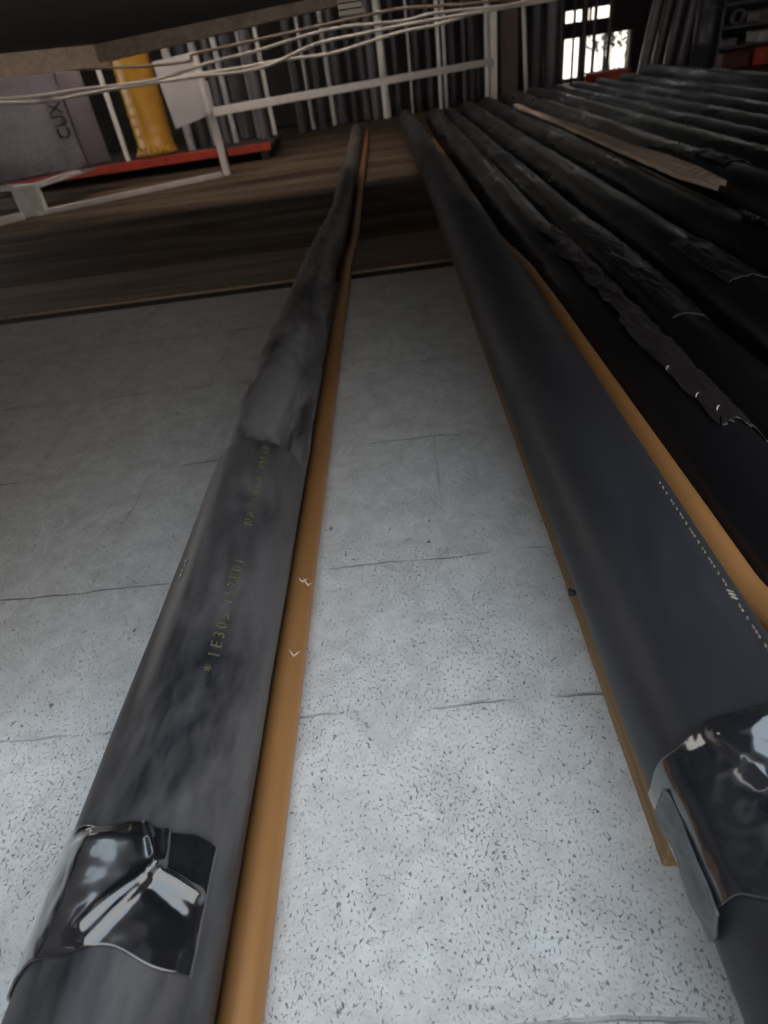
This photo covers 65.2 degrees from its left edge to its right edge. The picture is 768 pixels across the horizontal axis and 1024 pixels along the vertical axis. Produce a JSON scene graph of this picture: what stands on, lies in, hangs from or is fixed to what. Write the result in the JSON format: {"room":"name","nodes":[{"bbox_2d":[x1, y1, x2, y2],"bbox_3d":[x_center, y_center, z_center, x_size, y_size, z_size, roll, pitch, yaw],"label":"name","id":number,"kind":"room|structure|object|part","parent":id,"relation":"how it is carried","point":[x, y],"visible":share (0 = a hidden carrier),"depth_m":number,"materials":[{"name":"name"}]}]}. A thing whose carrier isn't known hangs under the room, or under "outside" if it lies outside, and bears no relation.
{"room":"warehouse","nodes":[
{"label":"warehouse","id":0,"kind":"room"},
{"bbox_2d":[0,229,451,319],"bbox_3d":[0.198,-0.786,1.868,7.900,0.102,0.350,-6,38,4],"label":"wooden plank","id":1,"kind":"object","parent":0,"point":[430,246],"depth_m":1.86,"materials":[{"name":"brown wood"}]},
{"bbox_2d":[0,261,453,324],"bbox_3d":[0.204,-0.635,1.720,7.900,0.144,0.070,-6,38,4],"label":"trim","id":2,"kind":"structure","parent":0,"point":[444,264],"depth_m":1.73,"materials":[{"name":"brown wood"}]},
{"bbox_2d":[0,266,744,1023],"bbox_3d":[0.227,0.907,-0.267,7.900,0.150,4.960,-6,38,4],"label":"floor","id":3,"kind":"structure","parent":0,"point":[469,839],"depth_m":0.61,"materials":[{"name":"concrete"}]},
{"bbox_2d":[1,124,362,1023],"bbox_3d":[-0.181,-1.042,2.086,0.134,0.138,5.625,-6,38,4],"label":"insulated pipe","id":4,"kind":"object","parent":3,"relation":"on","point":[132,924],"visible":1,"depth_m":0.45,"materials":[{"name":"black plastic"}]},
{"bbox_2d":[215,129,368,1023],"bbox_3d":[-0.103,-1.024,2.126,0.042,0.032,5.685,-6,38,4],"label":"wooden strip","id":5,"kind":"object","parent":3,"relation":"on","point":[244,986],"visible":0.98,"depth_m":0.53,"materials":[{"name":"brown wood"}]},
{"bbox_2d":[425,184,677,865],"bbox_3d":[0.217,-0.865,1.855,0.077,0.034,3.614,-6,38,4],"label":"batten","id":6,"kind":"object","parent":3,"relation":"on","point":[642,787],"visible":0.19,"depth_m":0.56,"materials":[{"name":"beige wood"}]},
{"bbox_2d":[399,109,767,1023],"bbox_3d":[0.197,-1.037,1.936,0.136,0.141,5.376,-6,38,3],"label":"insulated pipe","id":7,"kind":"object","parent":6,"relation":"on","point":[683,655],"visible":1,"depth_m":0.46,"materials":[{"name":"black plastic"}]},
{"bbox_2d":[431,138,767,633],"bbox_3d":[0.295,-0.707,1.522,0.051,0.096,4.336,-6,38,3],"label":"wooden strip","id":8,"kind":"object","parent":7,"relation":"on","point":[753,590],"visible":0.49,"depth_m":0.65,"materials":[{"name":"brown wood"}]},
{"bbox_2d":[426,107,767,586],"bbox_3d":[0.369,-1.038,1.968,0.123,0.129,5.425,-6,38,4],"label":"insulated pipe","id":9,"kind":"object","parent":3,"relation":"on","point":[710,439],"visible":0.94,"depth_m":0.81,"materials":[{"name":"black plastic"}]},
{"bbox_2d":[444,107,767,444],"bbox_3d":[0.487,-1.057,1.987,0.111,0.107,5.475,-6,38,4],"label":"insulated pipe","id":10,"kind":"object","parent":3,"relation":"on","point":[735,371],"visible":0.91,"depth_m":1.06,"materials":[{"name":"black plastic"}]},
{"bbox_2d":[459,101,767,366],"bbox_3d":[0.604,-1.092,1.993,0.128,0.127,5.525,-6,38,4],"label":"insulated pipe","id":11,"kind":"object","parent":3,"relation":"on","point":[731,293],"visible":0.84,"depth_m":1.23,"materials":[{"name":"black plastic"}]},
{"bbox_2d":[498,88,767,217],"bbox_3d":[0.905,-1.251,2.110,0.167,0.158,5.350,-6,38,4],"label":"insulated pipe","id":12,"kind":"object","parent":3,"relation":"on","point":[746,188],"visible":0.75,"depth_m":1.74,"materials":[{"name":"black plastic"}]},
{"bbox_2d":[513,103,725,190],"bbox_3d":[0.764,-1.523,2.386,0.045,0.027,2.479,-7,38,3],"label":"wooden lath","id":13,"kind":"object","parent":12,"relation":"on","point":[677,168],"visible":1,"depth_m":1.76,"materials":[{"name":"brown wood"}]},
{"bbox_2d":[525,86,767,169],"bbox_3d":[1.073,-1.370,2.241,0.149,0.143,5.000,-6,38,4],"label":"insulated pipe","id":14,"kind":"object","parent":3,"relation":"on","point":[756,154],"visible":0.45,"depth_m":2.17,"materials":[{"name":"black plastic"}]},
{"bbox_2d":[0,63,767,287],"bbox_3d":[-0.444,-2.349,4.040,9.150,0.151,5.030,-6,38,4],"label":"floor","id":15,"kind":"structure","parent":0,"point":[282,201],"depth_m":2.77,"materials":[{"name":"brown wood"}]},
{"bbox_2d":[5,130,285,184],"bbox_3d":[-1.739,-2.437,4.204,2.075,0.108,0.690,-6,38,4],"label":"storage rack","id":16,"kind":"object","parent":15,"relation":"on","point":[118,163],"visible":0.65,"depth_m":3.91,"materials":[{"name":"red metal"}]},
{"bbox_2d":[96,70,130,161],"bbox_3d":[-1.714,-2.527,3.779,0.028,0.559,0.018,-6,38,4],"label":"strip","id":17,"kind":"object","parent":16,"relation":"on","point":[99,73],"visible":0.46,"depth_m":3.80,"materials":[{"name":"white metal"}]},
{"bbox_2d":[110,52,178,157],"bbox_3d":[-1.556,-2.632,3.884,0.268,0.551,0.294,-6,38,4],"label":"roll","id":18,"kind":"object","parent":16,"relation":"on","point":[144,105],"visible":0.88,"depth_m":3.84,"materials":[{"name":"plastic"}]},
{"bbox_2d":[160,47,196,150],"bbox_3d":[-1.330,-2.722,3.797,0.055,0.750,0.055,-6,38,4],"label":"pipe","id":19,"kind":"object","parent":16,"relation":"on","point":[165,52],"visible":0.26,"depth_m":3.95,"materials":[{"name":"grey metal"}]},
{"bbox_2d":[171,44,210,147],"bbox_3d":[-1.266,-2.777,3.856,0.085,0.750,0.085,-6,38,4],"label":"pipe","id":20,"kind":"object","parent":16,"relation":"on","point":[199,127],"visible":0.3,"depth_m":3.99,"materials":[{"name":"black metal"}]},
{"bbox_2d":[187,41,215,145],"bbox_3d":[-1.179,-2.760,3.857,0.050,0.700,0.050,-6,38,4],"label":"pipe","id":21,"kind":"object","parent":16,"relation":"on","point":[191,46],"visible":0.16,"depth_m":3.96,"materials":[{"name":"grey metal"}]},
{"bbox_2d":[198,38,231,143],"bbox_3d":[-1.110,-2.798,3.892,0.060,0.700,0.060,-6,38,4],"label":"pipe","id":22,"kind":"object","parent":16,"relation":"on","point":[203,43],"visible":0.66,"depth_m":3.91,"materials":[{"name":"black metal"}]},
{"bbox_2d":[209,36,239,142],"bbox_3d":[-1.040,-2.775,3.848,0.040,0.700,0.040,-6,38,4],"label":"pipe","id":23,"kind":"object","parent":16,"relation":"on","point":[212,40],"visible":0.66,"depth_m":3.87,"materials":[{"name":"grey metal"}]},
{"bbox_2d":[217,32,253,138],"bbox_3d":[-1.016,-2.951,4.028,0.090,0.750,0.090,-6,38,4],"label":"pipe","id":24,"kind":"object","parent":16,"relation":"on","point":[234,81],"visible":0.62,"depth_m":4.05,"materials":[{"name":"grey metal"}]},
{"bbox_2d":[234,31,259,137],"bbox_3d":[-0.905,-2.885,3.921,0.035,0.750,0.035,-6,38,4],"label":"pipe","id":25,"kind":"object","parent":16,"relation":"on","point":[236,35],"visible":0.39,"depth_m":3.96,"materials":[{"name":"grey metal"}]},
{"bbox_2d":[237,28,269,139],"bbox_3d":[-0.844,-2.799,3.799,0.070,0.750,0.070,-6,38,4],"label":"pipe","id":26,"kind":"object","parent":16,"relation":"on","point":[243,35],"visible":0.7,"depth_m":3.83,"materials":[{"name":"grey metal"}]},
{"bbox_2d":[251,26,276,134],"bbox_3d":[-0.801,-2.912,3.934,0.030,0.750,0.030,-6,38,4],"label":"pipe","id":27,"kind":"object","parent":16,"relation":"on","point":[254,31],"visible":0.73,"depth_m":3.97,"materials":[{"name":"white plastic"}]},
{"bbox_2d":[0,11,496,225],"bbox_3d":[-1.032,-2.601,3.869,4.254,0.600,1.104,-28,42,-23],"label":"metal stand","id":28,"kind":"object","parent":15,"relation":"on","point":[30,201],"visible":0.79,"depth_m":3.49,"materials":[{"name":"white paint"}]},
{"bbox_3d":[-2.179,-1.407,3.033,0.050,0.035,0.711,27,50,37],"label":"rail","id":29,"kind":"part","parent":28,"relation":"part of","materials":[{"name":"white metal"}]},
{"bbox_3d":[-2.338,-1.843,3.429,0.994,0.025,0.050,13,43,26],"label":"rail","id":30,"kind":"part","parent":28,"relation":"part of","materials":[{"name":"white metal"}]},
{"bbox_3d":[-1.896,-1.668,3.216,0.135,0.150,0.050,-6,38,4],"label":"post","id":31,"kind":"part","parent":28,"relation":"part of","materials":[{"name":"white metal"}]},
{"bbox_2d":[0,71,110,185],"bbox_3d":[-2.193,-2.077,3.282,1.142,0.482,0.398,-29,42,-24],"label":"cardboard box","id":32,"kind":"object","parent":28,"relation":"on","point":[38,140],"visible":0.83,"depth_m":3.29,"materials":[{"name":"grey cardboard"}]},
{"bbox_3d":[-1.810,-1.906,3.403,0.050,0.025,0.518,2,39,14],"label":"rail","id":33,"kind":"part","parent":28,"relation":"part of","materials":[{"name":"white metal"}]},
{"bbox_3d":[-1.414,-1.802,3.390,1.042,0.028,0.025,-24,40,-18],"label":"rail","id":34,"kind":"part","parent":28,"relation":"part of","materials":[{"name":"white metal"}]},
{"bbox_2d":[152,51,213,128],"bbox_3d":[-1.091,-2.301,3.283,0.258,0.325,0.028,-6,38,4],"label":"panel","id":35,"kind":"object","parent":28,"relation":"attached to","point":[188,101],"visible":0.85,"depth_m":3.29,"materials":[{"name":"white paint"}]},
{"bbox_3d":[-0.967,-2.198,3.454,0.035,0.460,0.050,-6,38,4],"label":"post","id":36,"kind":"part","parent":28,"relation":"part of","materials":[{"name":"white metal"}]},
{"bbox_3d":[-0.080,-2.803,3.923,2.366,0.061,0.030,-32,43,-27],"label":"rail","id":37,"kind":"part","parent":28,"relation":"part of","materials":[{"name":"white metal"}]},
{"bbox_3d":[0.821,-3.386,4.503,0.050,0.600,0.050,-6,38,4],"label":"post","id":38,"kind":"part","parent":28,"relation":"part of","materials":[{"name":"white metal"}]},
{"bbox_2d":[279,18,309,132],"bbox_3d":[-0.739,-3.645,4.695,0.100,1.150,0.100,-6,38,4],"label":"pipe","id":39,"kind":"object","parent":15,"relation":"on","point":[293,68],"visible":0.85,"depth_m":4.79,"materials":[{"name":"grey metal"}]},
{"bbox_2d":[294,16,315,128],"bbox_3d":[-0.671,-3.744,4.808,0.035,1.150,0.035,-6,38,4],"label":"pipe","id":40,"kind":"object","parent":15,"relation":"on","point":[296,21],"visible":0.81,"depth_m":4.92,"materials":[{"name":"grey metal"}]},
{"bbox_2d":[301,12,329,128],"bbox_3d":[-0.571,-3.693,4.722,0.090,1.150,0.090,-6,38,4],"label":"pipe","id":41,"kind":"object","parent":15,"relation":"on","point":[307,19],"visible":0.73,"depth_m":4.81,"materials":[{"name":"grey metal"}]},
{"bbox_2d":[316,10,336,125],"bbox_3d":[-0.493,-3.793,4.835,0.040,1.150,0.040,-6,38,4],"label":"pipe","id":42,"kind":"object","parent":15,"relation":"on","point":[318,13],"visible":0.79,"depth_m":4.94,"materials":[{"name":"white plastic"}]},
{"bbox_2d":[322,8,347,124],"bbox_3d":[-0.423,-3.801,4.831,0.090,1.150,0.090,-6,38,4],"label":"pipe","id":43,"kind":"object","parent":15,"relation":"on","point":[327,14],"visible":0.82,"depth_m":4.92,"materials":[{"name":"grey metal"}]},
{"bbox_2d":[335,6,361,122],"bbox_3d":[-0.315,-3.843,4.862,0.100,1.150,0.100,-6,38,4],"label":"pipe","id":44,"kind":"object","parent":15,"relation":"on","point":[348,63],"visible":0.74,"depth_m":4.96,"materials":[{"name":"grey metal"}]},
{"bbox_2d":[351,16,371,119],"bbox_3d":[-0.216,-3.884,4.895,0.085,1.150,0.085,-6,38,4],"label":"pipe","id":45,"kind":"object","parent":15,"relation":"on","point":[359,52],"visible":0.77,"depth_m":5.01,"materials":[{"name":"grey metal"}]},
{"bbox_2d":[362,0,381,119],"bbox_3d":[-0.125,-3.801,4.771,0.075,1.150,0.075,-6,38,4],"label":"pipe","id":46,"kind":"object","parent":15,"relation":"on","point":[369,48],"visible":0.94,"depth_m":4.87,"materials":[{"name":"grey metal"}]},
{"bbox_2d":[371,0,390,118],"bbox_3d":[-0.041,-3.809,4.765,0.065,1.150,0.065,-6,38,4],"label":"pipe","id":47,"kind":"object","parent":15,"relation":"on","point":[376,7],"visible":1,"depth_m":4.86,"materials":[{"name":"white plastic"}]},
{"bbox_2d":[383,0,403,115],"bbox_3d":[0.062,-3.912,4.876,0.100,1.150,0.100,-6,38,4],"label":"pipe","id":48,"kind":"object","parent":15,"relation":"on","point":[393,50],"visible":0.87,"depth_m":4.96,"materials":[{"name":"grey metal"}]},
{"bbox_2d":[403,0,414,113],"bbox_3d":[0.182,-3.863,4.789,0.025,1.150,0.025,-6,38,4],"label":"pipe","id":49,"kind":"object","parent":15,"relation":"on","point":[404,1],"visible":0.77,"depth_m":4.90,"materials":[{"name":"grey metal"}]},
{"bbox_2d":[406,0,424,111],"bbox_3d":[0.240,-3.961,4.903,0.100,1.150,0.100,-6,38,4],"label":"pipe","id":50,"kind":"object","parent":15,"relation":"on","point":[414,36],"visible":0.67,"depth_m":4.99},
{"bbox_2d":[419,0,436,109],"bbox_3d":[0.349,-4.003,4.935,0.100,1.150,0.100,-6,38,4],"label":"pipe","id":51,"kind":"object","parent":15,"relation":"on","point":[427,42],"visible":0.65,"depth_m":5.03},
{"bbox_2d":[433,0,443,108],"bbox_3d":[0.425,-3.919,4.812,0.035,1.150,0.035,-6,38,4],"label":"pipe","id":52,"kind":"object","parent":15,"relation":"on","point":[437,31],"visible":0.75,"depth_m":4.93,"materials":[{"name":"white plastic"}]},
{"bbox_2d":[440,0,448,107],"bbox_3d":[0.472,-3.924,4.808,0.035,1.150,0.035,-6,38,4],"label":"pipe","id":53,"kind":"object","parent":15,"relation":"on","point":[443,32],"visible":0.78,"depth_m":4.93,"materials":[{"name":"grey metal"}]},
{"bbox_2d":[444,0,459,105],"bbox_3d":[0.552,-4.055,4.961,0.100,1.150,0.100,-6,38,4],"label":"pipe","id":54,"kind":"object","parent":15,"relation":"on","point":[450,28],"visible":0.84,"depth_m":5.07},
{"bbox_2d":[460,0,466,102],"bbox_3d":[0.637,-4.002,4.876,0.035,1.150,0.035,-6,38,4],"label":"pipe","id":55,"kind":"object","parent":15,"relation":"on","point":[462,21],"visible":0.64,"depth_m":5.00,"materials":[{"name":"grey metal"}]},
{"bbox_2d":[465,0,478,101],"bbox_3d":[0.725,-4.104,4.988,0.100,1.150,0.100,-6,38,4],"label":"pipe","id":56,"kind":"object","parent":15,"relation":"on","point":[470,22],"visible":0.89,"depth_m":5.10,"materials":[{"name":"black plastic"}]},
{"bbox_2d":[484,3,489,96],"bbox_3d":[0.817,-3.959,4.785,0.042,1.150,0.042,-6,38,4],"label":"pipe","id":57,"kind":"object","parent":15,"relation":"on","point":[486,15],"visible":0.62,"depth_m":4.91,"materials":[{"name":"white plastic"}]},
{"bbox_2d":[500,0,518,92],"bbox_3d":[1.014,-3.946,4.852,0.140,0.998,0.035,-6,38,4],"label":"board","id":58,"kind":"object","parent":15,"relation":"on","point":[509,18],"visible":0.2,"depth_m":4.93,"materials":[{"name":"brown wood"}]},
{"bbox_2d":[521,0,527,92],"bbox_3d":[1.114,-3.900,4.771,0.095,1.002,0.035,-6,38,4],"label":"pipe","id":59,"kind":"object","parent":15,"relation":"on","point":[523,8],"visible":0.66,"depth_m":4.86,"materials":[{"name":"grey plastic"}]},
{"bbox_2d":[530,3,544,87],"bbox_3d":[1.236,-4.014,4.811,0.100,1.100,0.100,-6,38,4],"label":"pipe","id":60,"kind":"object","parent":15,"relation":"on","point":[538,11],"visible":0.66,"depth_m":4.91,"materials":[{"name":"black plastic"}]},
{"bbox_2d":[544,0,560,88],"bbox_3d":[1.355,-4.026,4.803,0.110,1.100,0.110,-6,38,4],"label":"pipe","id":61,"kind":"object","parent":15,"relation":"on","point":[552,8],"visible":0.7,"depth_m":4.90,"materials":[{"name":"grey metal"}]},
{"bbox_2d":[557,0,566,84],"bbox_3d":[1.434,-4.065,4.837,0.070,1.100,0.070,-6,38,4],"label":"pipe","id":62,"kind":"object","parent":15,"relation":"on","point":[563,2],"visible":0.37,"depth_m":4.95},
{"bbox_2d":[570,0,576,86],"bbox_3d":[1.577,-4.172,4.945,0.022,1.100,0.022,-6,38,4],"label":"pipe","id":63,"kind":"object","parent":15,"relation":"on","point":[575,1],"visible":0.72,"depth_m":5.08,"materials":[{"name":"black metal"}]},
{"bbox_2d":[578,0,588,81],"bbox_3d":[1.661,-4.181,4.939,0.055,1.100,0.055,-6,38,4],"label":"pipe","id":64,"kind":"object","parent":15,"relation":"on","point":[585,3],"visible":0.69,"depth_m":5.07,"materials":[{"name":"black metal"}]},
{"bbox_2d":[590,0,598,71],"bbox_3d":[1.722,-4.125,4.856,0.030,1.100,0.030,-6,38,4],"label":"pipe","id":65,"kind":"object","parent":15,"relation":"on","point":[596,1],"visible":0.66,"depth_m":4.98,"materials":[{"name":"black metal"}]},
{"bbox_2d":[584,67,631,82],"bbox_3d":[1.801,-3.499,4.850,0.310,0.112,0.240,-6,38,4],"label":"crate","id":66,"kind":"object","parent":15,"relation":"on","point":[590,77],"visible":0.44,"depth_m":4.75,"materials":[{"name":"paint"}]},
{"bbox_3d":[1.795,-3.538,4.820,0.310,0.012,0.240,-6,38,4],"label":"crate lid","id":67,"kind":"part","parent":66,"relation":"part of","materials":[{"name":"red paint"}]},
{"bbox_2d":[604,0,614,69],"bbox_3d":[1.860,-4.170,4.886,0.035,1.100,0.035,-6,38,4],"label":"pipe","id":68,"kind":"object","parent":15,"relation":"on","point":[611,9],"visible":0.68,"depth_m":5.01,"materials":[{"name":"black metal"}]},
{"bbox_2d":[478,97,767,276],"bbox_3d":[0.755,-1.141,2.020,0.133,0.133,5.625,-6,38,4],"label":"insulated pipe","id":69,"kind":"object","parent":15,"relation":"on","point":[744,237],"visible":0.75,"depth_m":1.55,"materials":[{"name":"black plastic"}]},
{"bbox_2d":[637,0,663,74],"bbox_3d":[2.204,-4.105,4.815,0.224,1.012,0.085,-6,38,4],"label":"pipe","id":70,"kind":"object","parent":15,"relation":"on","point":[657,5],"visible":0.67,"depth_m":4.92,"materials":[{"name":"grey metal"}]},
{"bbox_2d":[549,84,767,145],"bbox_3d":[1.227,-1.535,2.431,0.145,0.134,4.500,-6,38,4],"label":"insulated pipe","id":71,"kind":"object","parent":15,"relation":"on","point":[744,132],"visible":0.41,"depth_m":2.42,"materials":[{"name":"black plastic"}]},
{"bbox_2d":[651,0,676,64],"bbox_3d":[2.304,-4.115,4.808,0.224,1.012,0.085,-6,38,4],"label":"pipe","id":72,"kind":"object","parent":15,"relation":"on","point":[669,6],"visible":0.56,"depth_m":4.91,"materials":[{"name":"grey metal"}]},
{"bbox_2d":[571,81,767,129],"bbox_3d":[1.375,-1.642,2.540,0.137,0.132,4.200,-6,38,4],"label":"insulated pipe","id":73,"kind":"object","parent":15,"relation":"on","point":[756,120],"visible":0.4,"depth_m":2.65,"materials":[{"name":"black plastic"}]},
{"bbox_2d":[663,0,686,64],"bbox_3d":[2.395,-4.124,4.801,0.199,1.009,0.075,-6,38,4],"label":"pipe","id":74,"kind":"object","parent":15,"relation":"on","point":[681,4],"visible":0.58,"depth_m":4.92,"materials":[{"name":"grey metal"}]},
{"bbox_2d":[593,78,767,114],"bbox_3d":[1.523,-1.751,2.647,0.143,0.133,3.900,-6,38,4],"label":"insulated pipe","id":75,"kind":"object","parent":15,"relation":"on","point":[748,105],"visible":0.38,"depth_m":2.87,"materials":[{"name":"black plastic"}]},
{"bbox_2d":[675,0,698,65],"bbox_3d":[2.478,-4.102,4.756,0.194,1.009,0.085,-6,38,4],"label":"pipe","id":76,"kind":"object","parent":15,"relation":"on","point":[689,24],"visible":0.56,"depth_m":4.88,"materials":[{"name":"grey metal"}]},
{"bbox_2d":[616,73,767,101],"bbox_3d":[1.681,-1.862,2.752,0.146,0.139,3.600,-6,38,4],"label":"insulated pipe","id":77,"kind":"object","parent":15,"relation":"on","point":[689,85],"visible":0.3,"depth_m":3.09,"materials":[{"name":"black plastic"}]},
{"bbox_2d":[639,64,767,88],"bbox_3d":[1.857,-1.984,2.850,0.175,0.169,3.300,-6,38,4],"label":"insulated pipe","id":78,"kind":"object","parent":15,"relation":"on","point":[743,78],"visible":0.38,"depth_m":3.28,"materials":[{"name":"black plastic"}]},
{"bbox_2d":[689,0,724,67],"bbox_3d":[2.442,-3.662,4.528,0.187,0.598,0.187,-6,38,4],"label":"pipe","id":79,"kind":"object","parent":15,"relation":"on","point":[709,14],"visible":0.76,"depth_m":4.50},
{"bbox_2d":[716,49,751,68],"bbox_3d":[2.812,-3.674,4.872,0.220,0.110,0.210,-6,38,4],"label":"storage box","id":80,"kind":"object","parent":15,"relation":"on","point":[737,58],"visible":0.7,"depth_m":4.80,"materials":[{"name":"red plastic"}]},
{"bbox_3d":[2.806,-3.711,4.843,0.220,0.015,0.210,-6,38,4],"label":"lid","id":81,"kind":"part","parent":80,"relation":"part of","materials":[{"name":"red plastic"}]},
{"bbox_2d":[714,0,767,67],"bbox_3d":[3.093,-3.965,4.747,1.005,0.650,0.405,-6,38,4],"label":"steel shelf","id":82,"kind":"object","parent":15,"relation":"on","point":[744,24],"visible":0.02,"depth_m":4.68,"materials":[{"name":"black metal"}]},
{"bbox_2d":[720,37,737,46],"bbox_3d":[2.723,-3.760,4.804,0.110,0.049,0.210,-6,38,4],"label":"storage box","id":83,"kind":"object","parent":82,"relation":"on","point":[731,41],"visible":0.71,"depth_m":4.73,"materials":[{"name":"grey plastic"}]},
{"bbox_3d":[2.721,-3.773,4.793,0.110,0.015,0.210,-6,38,4],"label":"lid","id":84,"kind":"part","parent":83,"relation":"part of","materials":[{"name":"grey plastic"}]},
{"bbox_2d":[730,9,745,24],"bbox_3d":[2.755,-3.854,4.671,0.099,0.099,0.069,-6,38,4],"label":"coiled hose","id":85,"kind":"object","parent":82,"relation":"on","point":[743,12],"visible":1,"depth_m":4.66,"materials":[{"name":"grey plastic"}]},
{"bbox_2d":[745,28,767,41],"bbox_3d":[3.022,-3.799,4.777,0.185,0.069,0.210,-6,38,4],"label":"storage box","id":86,"kind":"object","parent":82,"relation":"on","point":[759,35],"visible":1,"depth_m":4.73,"materials":[{"name":"plastic"}]},
{"bbox_3d":[3.019,-3.820,4.760,0.185,0.015,0.210,-6,38,4],"label":"lid","id":87,"kind":"part","parent":86,"relation":"part of","materials":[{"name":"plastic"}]},
{"bbox_2d":[746,8,767,22],"bbox_3d":[3.043,-3.903,4.697,0.310,0.074,0.210,-6,38,4],"label":"storage box","id":88,"kind":"object","parent":82,"relation":"on","point":[759,15],"visible":1,"depth_m":4.65,"materials":[{"name":"grey metal"}]},
{"bbox_3d":[3.040,-3.926,4.678,0.310,0.015,0.210,-6,38,4],"label":"lid","id":89,"kind":"part","parent":88,"relation":"part of","materials":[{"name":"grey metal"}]},
{"bbox_2d":[742,44,767,65],"bbox_3d":[3.085,-3.704,4.852,0.290,0.115,0.210,-6,38,4],"label":"storage box","id":90,"kind":"object","parent":15,"relation":"on","point":[758,55],"visible":0.65,"depth_m":4.79,"materials":[{"name":"red paint"}]},
{"bbox_3d":[3.079,-3.743,4.821,0.290,0.015,0.210,-6,38,4],"label":"lid","id":91,"kind":"part","parent":90,"relation":"part of","materials":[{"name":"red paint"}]},
{"bbox_2d":[80,0,767,150],"bbox_3d":[0.005,-4.860,5.184,7.900,2.325,0.150,-6,38,4],"label":"wall","id":92,"kind":"structure","parent":0,"point":[634,14],"depth_m":5.58,"materials":[{"name":"metal"}]},
{"bbox_2d":[566,4,609,24],"bbox_3d":[1.823,-4.508,5.440,0.500,0.105,0.040,-6,38,4],"label":"window","id":93,"kind":"structure","parent":92,"relation":"in","point":[591,7],"depth_m":5.43,"materials":[{"name":"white glass"}]},
{"bbox_2d":[563,28,631,80],"bbox_3d":[1.950,-4.277,5.622,0.680,0.320,0.040,-6,38,4],"label":"window","id":94,"kind":"structure","parent":92,"relation":"in","point":[630,29],"depth_m":5.58,"materials":[{"name":"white glass"}]},
{"bbox_3d":[-0.113,-3.751,1.800,8.200,0.100,6.850,-6,38,4],"label":"ceiling","id":95,"kind":"structure","parent":0,"visible":0},
{"bbox_2d":[0,0,364,78],"bbox_3d":[-0.764,-1.391,0.429,1.260,1.760,1.200,-6,38,4],"label":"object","id":96,"kind":"structure","parent":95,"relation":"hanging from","point":[37,37],"depth_m":1.10,"materials":[{"name":"brown wood"}]},
{"bbox_3d":[1.001,-4.534,6.716,16.000,0.100,1.850,-6,38,4],"label":"ground","id":97,"kind":"structure","parent":0,"visible":0},
{"bbox_2d":[586,31,626,70],"bbox_3d":[2.322,-4.710,6.118,0.658,0.587,0.462,-6,38,4],"label":"shrub","id":98,"kind":"object","parent":97,"relation":"on","point":[613,37],"visible":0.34,"depth_m":6.10,"materials":[{"name":"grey plant"}]},
{"bbox_3d":[4.031,-3.169,2.206,0.150,2.325,6.700,-6,38,4],"label":"wall","id":99,"kind":"structure","parent":0,"visible":0},
{"bbox_2d":[0,14,475,105],"bbox_3d":[0.041,-2.518,2.684,7.923,0.700,0.743,-10,38,-1],"label":"cable","id":100,"kind":"object","parent":99,"relation":"attached to","point":[458,18],"visible":0.66,"depth_m":2.98,"materials":[{"name":"white plastic"}]},
{"bbox_2d":[0,0,539,99],"bbox_3d":[0.041,-2.465,2.601,7.923,0.687,0.745,-10,38,-1],"label":"cable","id":101,"kind":"object","parent":99,"relation":"attached to","point":[522,1],"visible":1,"depth_m":2.88,"materials":[{"name":"white plastic"}]},
{"bbox_2d":[0,0,556,103],"bbox_3d":[0.042,-2.487,2.651,7.923,0.703,0.751,-10,38,-1],"label":"cable","id":102,"kind":"object","parent":99,"relation":"attached to","point":[298,51],"visible":0.95,"depth_m":2.96,"materials":[{"name":"white plastic"}]},
{"bbox_2d":[70,0,501,70],"bbox_3d":[0.043,-2.435,2.502,7.922,0.658,0.642,-10,38,-1],"label":"cable","id":103,"kind":"object","parent":99,"relation":"attached to","point":[482,1],"visible":0.98,"depth_m":2.81,"materials":[{"name":"white plastic"}]}
]}

